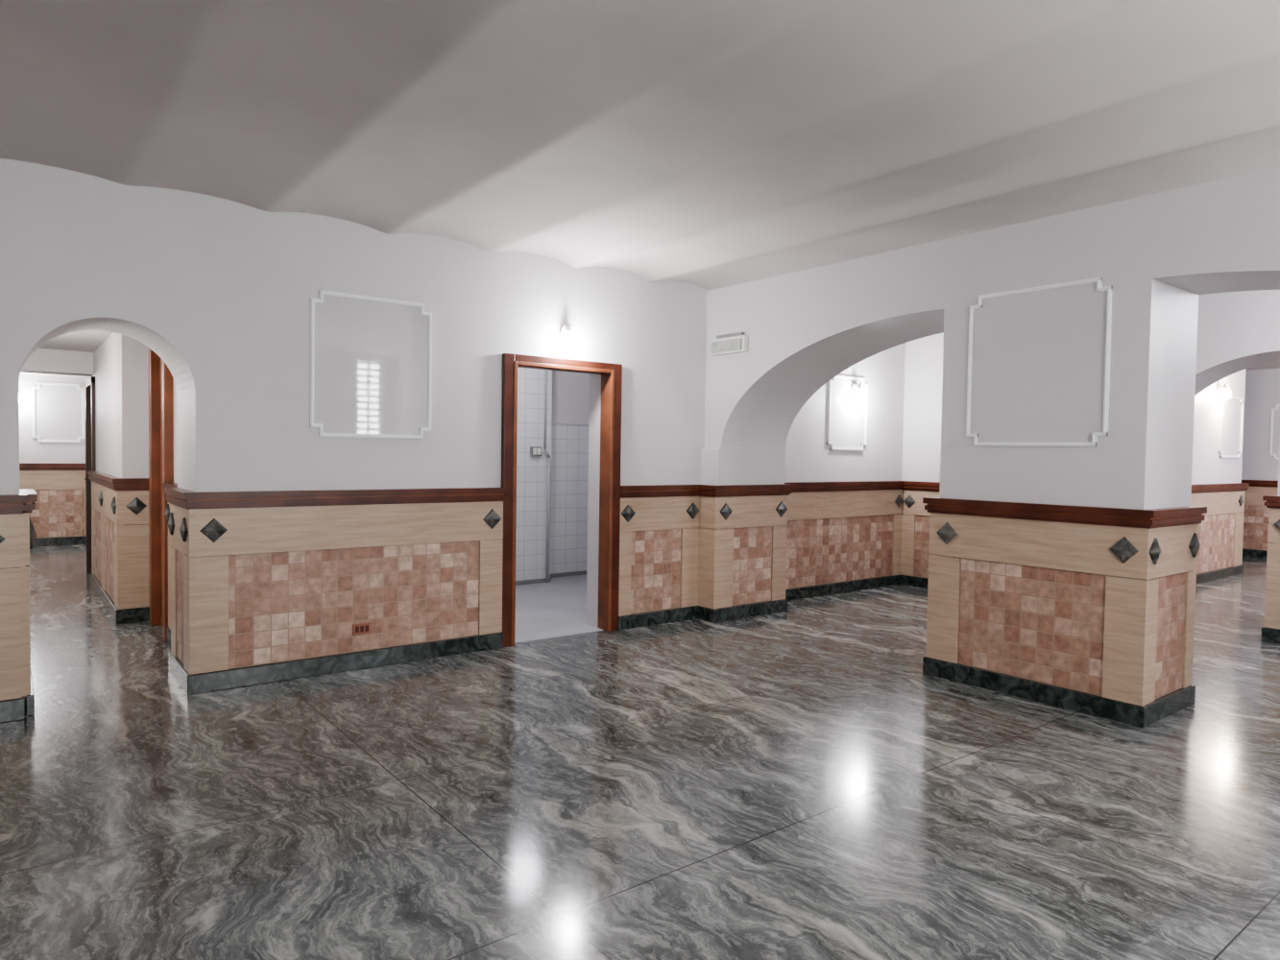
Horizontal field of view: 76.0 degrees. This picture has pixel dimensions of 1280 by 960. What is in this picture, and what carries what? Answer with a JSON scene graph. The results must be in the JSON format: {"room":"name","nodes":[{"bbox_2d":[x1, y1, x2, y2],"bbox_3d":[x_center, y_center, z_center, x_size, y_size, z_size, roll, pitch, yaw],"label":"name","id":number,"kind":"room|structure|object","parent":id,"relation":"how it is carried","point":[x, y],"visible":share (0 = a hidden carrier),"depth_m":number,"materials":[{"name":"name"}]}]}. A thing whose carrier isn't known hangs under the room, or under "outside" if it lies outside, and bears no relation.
{"room":"empty restaurant hall","nodes":[
{"label":"empty restaurant hall","id":0,"kind":"room"},
{"bbox_2d":[18,374,85,463],"bbox_3d":[-8.740,-0.386,11.089,2.900,2.600,0.200,-1,2,-38],"label":"wall","id":1,"kind":"structure","parent":0,"point":[31,451],"depth_m":11.29,"materials":[{"name":"paint"}]},
{"bbox_2d":[19,462,85,538],"bbox_3d":[-8.793,0.347,10.907,2.582,1.145,0.072,-1,2,-38],"label":"trim","id":2,"kind":"structure","parent":1,"relation":"attached to","point":[60,512],"depth_m":11.42,"materials":[{"name":"tile"}]},
{"bbox_2d":[32,382,84,443],"bbox_3d":[-8.104,-0.938,11.421,0.595,0.835,0.020,-1,2,-38],"label":"trim","id":3,"kind":"structure","parent":1,"relation":"attached to","point":[58,408],"depth_m":11.42,"materials":[{"name":"paint"}]},
{"bbox_2d":[33,536,86,546],"bbox_3d":[-8.807,0.865,10.930,2.580,0.108,0.054,-1,2,-38],"label":"baseboard","id":4,"kind":"structure","parent":1,"relation":"attached to","point":[45,542],"depth_m":11.44,"materials":[{"name":"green stone"}]},
{"bbox_2d":[20,348,94,376],"bbox_3d":[-6.607,-1.195,7.832,2.280,0.230,0.300,-1,2,-38],"label":"ceiling beam","id":5,"kind":"structure","parent":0,"point":[48,361],"depth_m":8.25,"materials":[{"name":"white paint"}]},
{"bbox_2d":[20,330,113,377],"bbox_3d":[-6.244,-1.424,7.787,3.000,0.240,8.400,-1,2,-38],"label":"ceiling","id":6,"kind":"structure","parent":0,"point":[89,341],"depth_m":7.62,"materials":[{"name":"paint"}]},
{"bbox_2d":[85,332,177,483],"bbox_3d":[-5.323,-0.254,8.556,0.620,2.600,8.400,-1,2,-38],"label":"wall","id":7,"kind":"structure","parent":0,"point":[121,362],"depth_m":6.56,"materials":[{"name":"paint"}]},
{"bbox_2d":[84,376,96,573],"bbox_3d":[-5.707,-0.015,8.743,0.300,2.100,0.850,-1,2,-38],"label":"door","id":8,"kind":"structure","parent":7,"relation":"in","point":[89,384],"depth_m":8.93,"materials":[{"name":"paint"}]},
{"bbox_2d":[87,470,123,609],"bbox_3d":[-4.833,0.519,7.373,0.072,1.145,2.422,-1,2,-38],"label":"trim","id":9,"kind":"structure","parent":7,"relation":"attached to","point":[107,490],"depth_m":7.04,"materials":[{"name":"wood"}]},
{"bbox_2d":[90,572,123,624],"bbox_3d":[-4.839,1.037,7.402,0.054,0.108,2.404,-1,2,-38],"label":"baseboard","id":10,"kind":"structure","parent":7,"relation":"attached to","point":[117,615],"depth_m":6.97,"materials":[{"name":"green stone"}]},
{"bbox_2d":[122,478,149,608],"bbox_3d":[-3.996,0.559,6.536,0.220,1.145,0.072,-1,2,-38],"label":"trim","id":11,"kind":"structure","parent":7,"relation":"attached to","point":[135,491],"depth_m":6.51,"materials":[{"name":"wood"}]},
{"bbox_2d":[123,606,149,623],"bbox_3d":[-4.009,1.077,6.560,0.220,0.108,0.054,-1,2,-38],"label":"baseboard","id":12,"kind":"structure","parent":7,"relation":"attached to","point":[136,615],"depth_m":6.53,"materials":[{"name":"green stone"}]},
{"bbox_2d":[148,347,173,642],"bbox_3d":[-3.520,0.009,6.211,0.260,2.280,0.770,-1,2,-38],"label":"door","id":13,"kind":"structure","parent":7,"relation":"in","point":[160,377],"depth_m":6.35,"materials":[{"name":"orange wood"}]},
{"bbox_2d":[166,627,170,647],"bbox_3d":[-3.116,1.123,5.548,0.054,0.108,0.850,-1,2,-38],"label":"baseboard","id":14,"kind":"structure","parent":7,"relation":"attached to","point":[168,631],"depth_m":5.77,"materials":[{"name":"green stone"}]},
{"bbox_2d":[162,483,177,629],"bbox_3d":[-3.116,0.604,5.526,0.072,1.145,0.852,-1,2,-38],"label":"trim","id":15,"kind":"structure","parent":7,"relation":"attached to","point":[167,513],"depth_m":5.78,"materials":[{"name":"wood"}]},
{"bbox_2d":[169,652,188,692],"bbox_3d":[-2.754,1.148,4.920,0.054,0.108,0.614,-1,2,-38],"label":"baseboard","id":16,"kind":"structure","parent":7,"relation":"attached to","point":[176,666],"depth_m":4.89,"materials":[{"name":"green stone"}]},
{"bbox_2d":[164,487,193,672],"bbox_3d":[-2.759,0.630,4.905,0.072,1.145,0.632,-1,2,-38],"label":"trim","id":17,"kind":"structure","parent":7,"relation":"attached to","point":[178,522],"depth_m":4.91,"materials":[{"name":"wood"}]},
{"bbox_2d":[0,158,706,627],"bbox_3d":[-2.114,-0.328,5.345,6.300,3.050,0.600,-1,2,-38],"label":"wall","id":18,"kind":"structure","parent":0,"point":[221,290],"depth_m":4.97,"materials":[{"name":"paint"}]},
{"bbox_2d":[0,696,24,723],"bbox_3d":[-3.784,1.172,3.695,1.614,0.108,0.054,-1,2,-38],"label":"baseboard","id":19,"kind":"structure","parent":18,"relation":"attached to","point":[12,710],"depth_m":4.14,"materials":[{"name":"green stone"}]},
{"bbox_2d":[0,494,27,700],"bbox_3d":[-3.764,0.654,3.677,1.632,1.145,0.072,-1,2,-38],"label":"trim","id":20,"kind":"structure","parent":18,"relation":"attached to","point":[12,506],"depth_m":4.13,"materials":[{"name":"wood"}]},
{"bbox_2d":[19,489,37,716],"bbox_3d":[-3.323,0.636,4.445,0.072,1.145,0.600,-1,2,-38],"label":"trim","id":21,"kind":"structure","parent":18,"relation":"attached to","point":[28,535],"depth_m":4.20,"materials":[{"name":"wood"}]},
{"bbox_2d":[24,670,34,716],"bbox_3d":[-3.338,1.154,4.456,0.054,0.108,0.600,-1,2,-38],"label":"baseboard","id":22,"kind":"structure","parent":18,"relation":"attached to","point":[30,701],"depth_m":4.23,"materials":[{"name":"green stone"}]},
{"bbox_2d":[181,487,505,675],"bbox_3d":[-1.777,0.634,5.223,2.012,1.145,0.072,-1,2,-38],"label":"wainscoting","id":23,"kind":"structure","parent":18,"relation":"attached to","point":[275,576],"depth_m":5.12,"materials":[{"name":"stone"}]},
{"bbox_2d":[185,632,502,695],"bbox_3d":[-1.783,1.152,5.253,1.994,0.108,0.054,-1,2,-38],"label":"baseboard","id":24,"kind":"structure","parent":18,"relation":"attached to","point":[233,678],"depth_m":5.12,"materials":[{"name":"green stone"}]},
{"bbox_2d":[352,622,369,635],"bbox_3d":[-1.780,0.952,5.233,0.110,0.070,0.013,-1,2,-38],"label":"power outlet","id":25,"kind":"object","parent":18,"relation":"attached to","point":[361,628],"visible":1,"depth_m":5.23,"materials":[{"name":"plastic"}]},
{"bbox_2d":[310,289,432,438],"bbox_3d":[-1.709,-0.722,5.250,0.782,0.897,0.020,-1,2,-38],"label":"trim","id":26,"kind":"structure","parent":18,"relation":"attached to","point":[371,356],"depth_m":5.24,"materials":[{"name":"paint"}]},
{"bbox_2d":[501,353,622,647],"bbox_3d":[-0.605,0.143,6.192,1.035,2.100,0.150,-1,2,-38],"label":"door frame","id":27,"kind":"structure","parent":18,"relation":"attached to","point":[611,374],"depth_m":6.36,"materials":[{"name":"red wood"}]},
{"bbox_2d":[559,323,578,349],"bbox_3d":[-0.520,-1.068,6.087,0.112,0.190,0.136,-1,2,-38],"label":"wall sconce","id":28,"kind":"object","parent":18,"relation":"attached to","point":[570,339],"visible":1,"depth_m":6.05,"materials":[{"name":"white plastic"}]},
{"bbox_2d":[618,605,697,629],"bbox_3d":[0.185,1.132,6.785,0.925,0.108,0.054,-1,2,-38],"label":"baseboard","id":29,"kind":"structure","parent":18,"relation":"attached to","point":[642,619],"depth_m":6.72,"materials":[{"name":"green stone"}]},
{"bbox_2d":[618,484,700,616],"bbox_3d":[0.198,0.615,6.761,0.925,1.145,0.072,-1,2,-38],"label":"trim","id":30,"kind":"structure","parent":18,"relation":"attached to","point":[659,524],"depth_m":6.72,"materials":[{"name":"stone"}]},
{"bbox_2d":[515,367,588,580],"bbox_3d":[-1.103,-0.312,7.668,3.550,2.900,2.480,-1,2,-38],"label":"wall","id":31,"kind":"structure","parent":0,"point":[567,445],"depth_m":8.76,"materials":[{"name":"white tile"}]},
{"bbox_2d":[530,446,541,456],"bbox_3d":[-1.096,-0.303,8.644,0.120,0.100,0.050,-1,2,-38],"label":"switch box","id":32,"kind":"object","parent":31,"relation":"attached to","point":[534,450],"visible":1,"depth_m":8.62,"materials":[{"name":"grey plastic"}]},
{"bbox_2d":[543,369,550,582],"bbox_3d":[-0.990,-0.272,8.715,0.081,2.744,0.034,-1,2,-38],"label":"pipe","id":33,"kind":"object","parent":31,"relation":"attached to","point":[545,371],"visible":0.88,"depth_m":8.73,"materials":[{"name":"grey metal"}]},
{"bbox_2d":[515,570,586,585],"bbox_3d":[-1.701,1.078,8.414,3.100,0.044,0.265,-1,2,-38],"label":"baseboard","id":34,"kind":"structure","parent":31,"relation":"attached to","point":[562,574],"depth_m":9.13,"materials":[{"name":"grey tile"}]},
{"bbox_2d":[551,370,589,425],"bbox_3d":[-0.806,-1.141,9.172,0.720,1.030,0.015,-1,2,-38],"label":"plaster","id":35,"kind":"object","parent":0,"point":[570,391],"depth_m":9.19,"materials":[{"name":"white paint"}]},
{"bbox_2d":[0,544,1279,959],"bbox_3d":[1.685,1.179,9.194,17.600,0.106,16.500,-1,2,-38],"label":"floor","id":36,"kind":"structure","parent":0,"point":[794,784],"depth_m":3.30,"materials":[{"name":"stone"}]},
{"bbox_2d":[0,0,1279,290],"bbox_3d":[0.268,-1.662,2.227,6.450,0.412,7.250,-1,2,-38],"label":"ceiling","id":37,"kind":"structure","parent":0,"point":[708,145],"depth_m":3.40,"materials":[{"name":"paint"}]},
{"bbox_2d":[784,342,905,482],"bbox_3d":[2.223,-0.368,8.645,3.000,3.050,0.220,-1,2,-38],"label":"wall","id":38,"kind":"structure","parent":0,"point":[809,457],"depth_m":8.53,"materials":[{"name":"paint"}]},
{"bbox_2d":[785,574,901,601],"bbox_3d":[1.997,1.108,8.385,2.300,0.108,0.054,-1,2,-38],"label":"baseboard","id":39,"kind":"structure","parent":38,"relation":"attached to","point":[796,593],"depth_m":8.41,"materials":[{"name":"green stone"}]},
{"bbox_2d":[784,481,903,589],"bbox_3d":[2.010,0.591,8.361,2.300,1.145,0.072,-1,2,-38],"label":"trim","id":40,"kind":"structure","parent":38,"relation":"attached to","point":[836,532],"depth_m":8.42,"materials":[{"name":"tile"}]},
{"bbox_2d":[851,383,866,401],"bbox_3d":[2.265,-0.912,8.454,0.112,0.190,0.136,-1,2,-38],"label":"wall sconce","id":41,"kind":"object","parent":38,"relation":"attached to","point":[859,393],"depth_m":8.42,"materials":[{"name":"white glass"}]},
{"bbox_2d":[704,166,1279,509],"bbox_3d":[2.968,-0.228,4.596,0.800,3.050,7.370,-1,2,-38],"label":"wall","id":42,"kind":"structure","parent":0,"point":[1157,253],"depth_m":4.80,"materials":[{"name":"paint"}]},
{"bbox_2d":[697,605,718,623],"bbox_3d":[0.567,1.133,6.930,0.054,0.108,0.214,-1,2,-38],"label":"baseboard","id":43,"kind":"structure","parent":42,"relation":"attached to","point":[704,614],"depth_m":6.89,"materials":[{"name":"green stone"}]},
{"bbox_2d":[697,484,722,609],"bbox_3d":[0.573,0.616,6.901,0.072,1.145,0.232,-1,2,-38],"label":"trim","id":44,"kind":"structure","parent":42,"relation":"attached to","point":[709,495],"depth_m":6.89,"materials":[{"name":"wood"}]},
{"bbox_2d":[700,448,722,530],"bbox_3d":[0.595,0.459,6.966,0.045,1.455,0.225,-1,2,-38],"label":"wall","id":45,"kind":"structure","parent":42,"relation":"attached to","point":[711,464],"depth_m":6.91,"materials":[{"name":"paint"}]},
{"bbox_2d":[710,332,748,356],"bbox_3d":[0.726,-1.126,6.761,0.065,0.160,0.400,-1,2,-38],"label":"emergency light","id":46,"kind":"object","parent":42,"relation":"attached to","point":[732,343],"visible":1,"depth_m":6.72,"materials":[{"name":"white plastic"}]},
{"bbox_2d":[717,599,787,622],"bbox_3d":[0.976,1.133,7.147,0.859,0.108,0.054,-1,2,-38],"label":"baseboard","id":47,"kind":"structure","parent":42,"relation":"attached to","point":[777,606],"depth_m":7.11,"materials":[{"name":"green stone"}]},
{"bbox_2d":[717,483,793,608],"bbox_3d":[0.997,0.615,7.129,0.877,1.145,0.072,-1,2,-38],"label":"trim","id":48,"kind":"structure","parent":42,"relation":"attached to","point":[753,519],"depth_m":7.11,"materials":[{"name":"tile"}]},
{"bbox_2d":[922,656,1148,727],"bbox_3d":[2.262,1.226,4.826,0.054,0.108,1.308,-1,2,-38],"label":"baseboard","id":49,"kind":"structure","parent":42,"relation":"attached to","point":[1132,714],"depth_m":4.72,"materials":[{"name":"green stone"}]},
{"bbox_2d":[966,276,1111,446],"bbox_3d":[2.299,-0.661,4.782,0.020,0.927,0.827,-1,2,-38],"label":"wall panel molding","id":50,"kind":"structure","parent":42,"relation":"attached to","point":[1039,357],"depth_m":4.75,"materials":[{"name":"paint"}]},
{"bbox_2d":[922,497,1159,706],"bbox_3d":[2.263,0.708,4.804,0.072,1.145,1.344,-1,2,-38],"label":"wainscoting","id":51,"kind":"structure","parent":42,"relation":"attached to","point":[1057,595],"depth_m":4.72,"materials":[{"name":"wood"}]},
{"bbox_2d":[1145,684,1195,725],"bbox_3d":[2.935,1.245,4.556,0.674,0.108,0.054,-1,2,-38],"label":"baseboard","id":52,"kind":"structure","parent":42,"relation":"attached to","point":[1170,704],"depth_m":4.52,"materials":[{"name":"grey stone"}]},
{"bbox_2d":[1145,506,1207,704],"bbox_3d":[2.942,0.727,4.527,0.724,1.145,0.072,-1,2,-38],"label":"trim","id":53,"kind":"structure","parent":42,"relation":"attached to","point":[1175,544],"depth_m":4.52,"materials":[{"name":"tile"}]},
{"bbox_2d":[901,289,1279,496],"bbox_3d":[5.372,-0.249,6.391,0.600,3.050,7.250,-1,2,-38],"label":"wall","id":54,"kind":"structure","parent":0,"point":[1237,331],"depth_m":6.86,"materials":[{"name":"paint"}]},
{"bbox_2d":[900,575,928,588],"bbox_3d":[3.585,1.139,8.173,0.054,0.108,2.260,-1,2,-38],"label":"baseboard","id":55,"kind":"structure","parent":54,"relation":"attached to","point":[912,581],"depth_m":8.90,"materials":[{"name":"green stone"}]},
{"bbox_2d":[900,481,940,578],"bbox_3d":[3.585,0.621,8.151,0.072,1.145,2.260,-1,2,-38],"label":"trim","id":56,"kind":"structure","parent":54,"relation":"attached to","point":[915,519],"depth_m":8.90,"materials":[{"name":"wood"}]},
{"bbox_2d":[1260,627,1279,643],"bbox_3d":[5.151,1.227,6.163,0.054,0.108,0.768,-1,2,-38],"label":"baseboard","id":57,"kind":"structure","parent":54,"relation":"attached to","point":[1269,635],"depth_m":6.40,"materials":[{"name":"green stone"}]},
{"bbox_2d":[1262,495,1279,629],"bbox_3d":[5.151,0.709,6.141,0.072,1.145,0.804,-1,2,-38],"label":"trim","id":58,"kind":"structure","parent":54,"relation":"attached to","point":[1272,584],"depth_m":6.39,"materials":[{"name":"wood"}]},
{"bbox_2d":[1191,369,1245,484],"bbox_3d":[6.606,-0.375,10.910,6.900,3.050,2.130,-1,2,-38],"label":"wall","id":59,"kind":"structure","parent":0,"point":[1208,468],"depth_m":9.67,"materials":[{"name":"paint"}]},
{"bbox_2d":[1195,564,1243,584],"bbox_3d":[6.076,1.144,9.179,3.914,0.108,0.054,-1,2,-38],"label":"baseboard","id":60,"kind":"structure","parent":59,"relation":"attached to","point":[1213,575],"depth_m":9.83,"materials":[{"name":"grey stone"}]},
{"bbox_2d":[1190,483,1249,574],"bbox_3d":[6.097,0.626,9.161,3.932,1.145,0.072,-1,2,-38],"label":"trim","id":61,"kind":"structure","parent":59,"relation":"attached to","point":[1220,536],"depth_m":9.84,"materials":[{"name":"tile"}]},
{"bbox_2d":[1216,383,1231,399],"bbox_3d":[6.918,-1.052,9.687,0.112,0.190,0.136,-1,2,-38],"label":"wall sconce","id":62,"kind":"object","parent":59,"relation":"attached to","point":[1225,393],"visible":1,"depth_m":9.66,"materials":[{"name":"white plastic"}]},
{"bbox_2d":[1218,395,1243,458],"bbox_3d":[7.251,-0.648,10.037,0.780,0.760,0.020,-1,2,-38],"label":"trim","id":63,"kind":"structure","parent":59,"relation":"attached to","point":[1231,410],"depth_m":10.05,"materials":[{"name":"paint"}]},
{"bbox_2d":[1241,368,1279,481],"bbox_3d":[10.583,-0.306,10.605,0.200,3.050,7.500,-1,2,-38],"label":"wall","id":64,"kind":"structure","parent":0,"point":[1262,393],"depth_m":12.19,"materials":[{"name":"paint"}]},
{"bbox_2d":[1242,548,1267,557],"bbox_3d":[10.534,1.169,10.480,0.054,0.108,7.260,-1,2,-38],"label":"baseboard","id":65,"kind":"structure","parent":64,"relation":"attached to","point":[1245,552],"depth_m":12.20,"materials":[{"name":"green stone"}]},
{"bbox_2d":[1241,480,1278,551],"bbox_3d":[10.535,0.651,10.458,0.072,1.145,7.260,-1,2,-38],"label":"trim","id":66,"kind":"structure","parent":64,"relation":"attached to","point":[1256,514],"depth_m":12.19,"materials":[{"name":"tile"}]},
{"bbox_2d":[1268,404,1279,459],"bbox_3d":[9.672,-0.686,11.591,0.020,0.815,1.235,-1,2,-38],"label":"trim","id":67,"kind":"structure","parent":64,"relation":"attached to","point":[1274,432],"depth_m":12.03,"materials":[{"name":"paint"}]},
{"bbox_2d":[1245,360,1279,370],"bbox_3d":[6.750,-1.717,8.510,10.400,0.310,9.200,-1,2,-38],"label":"ceiling","id":68,"kind":"structure","parent":0,"point":[1275,364],"depth_m":11.75,"materials":[{"name":"paint"}]}
]}

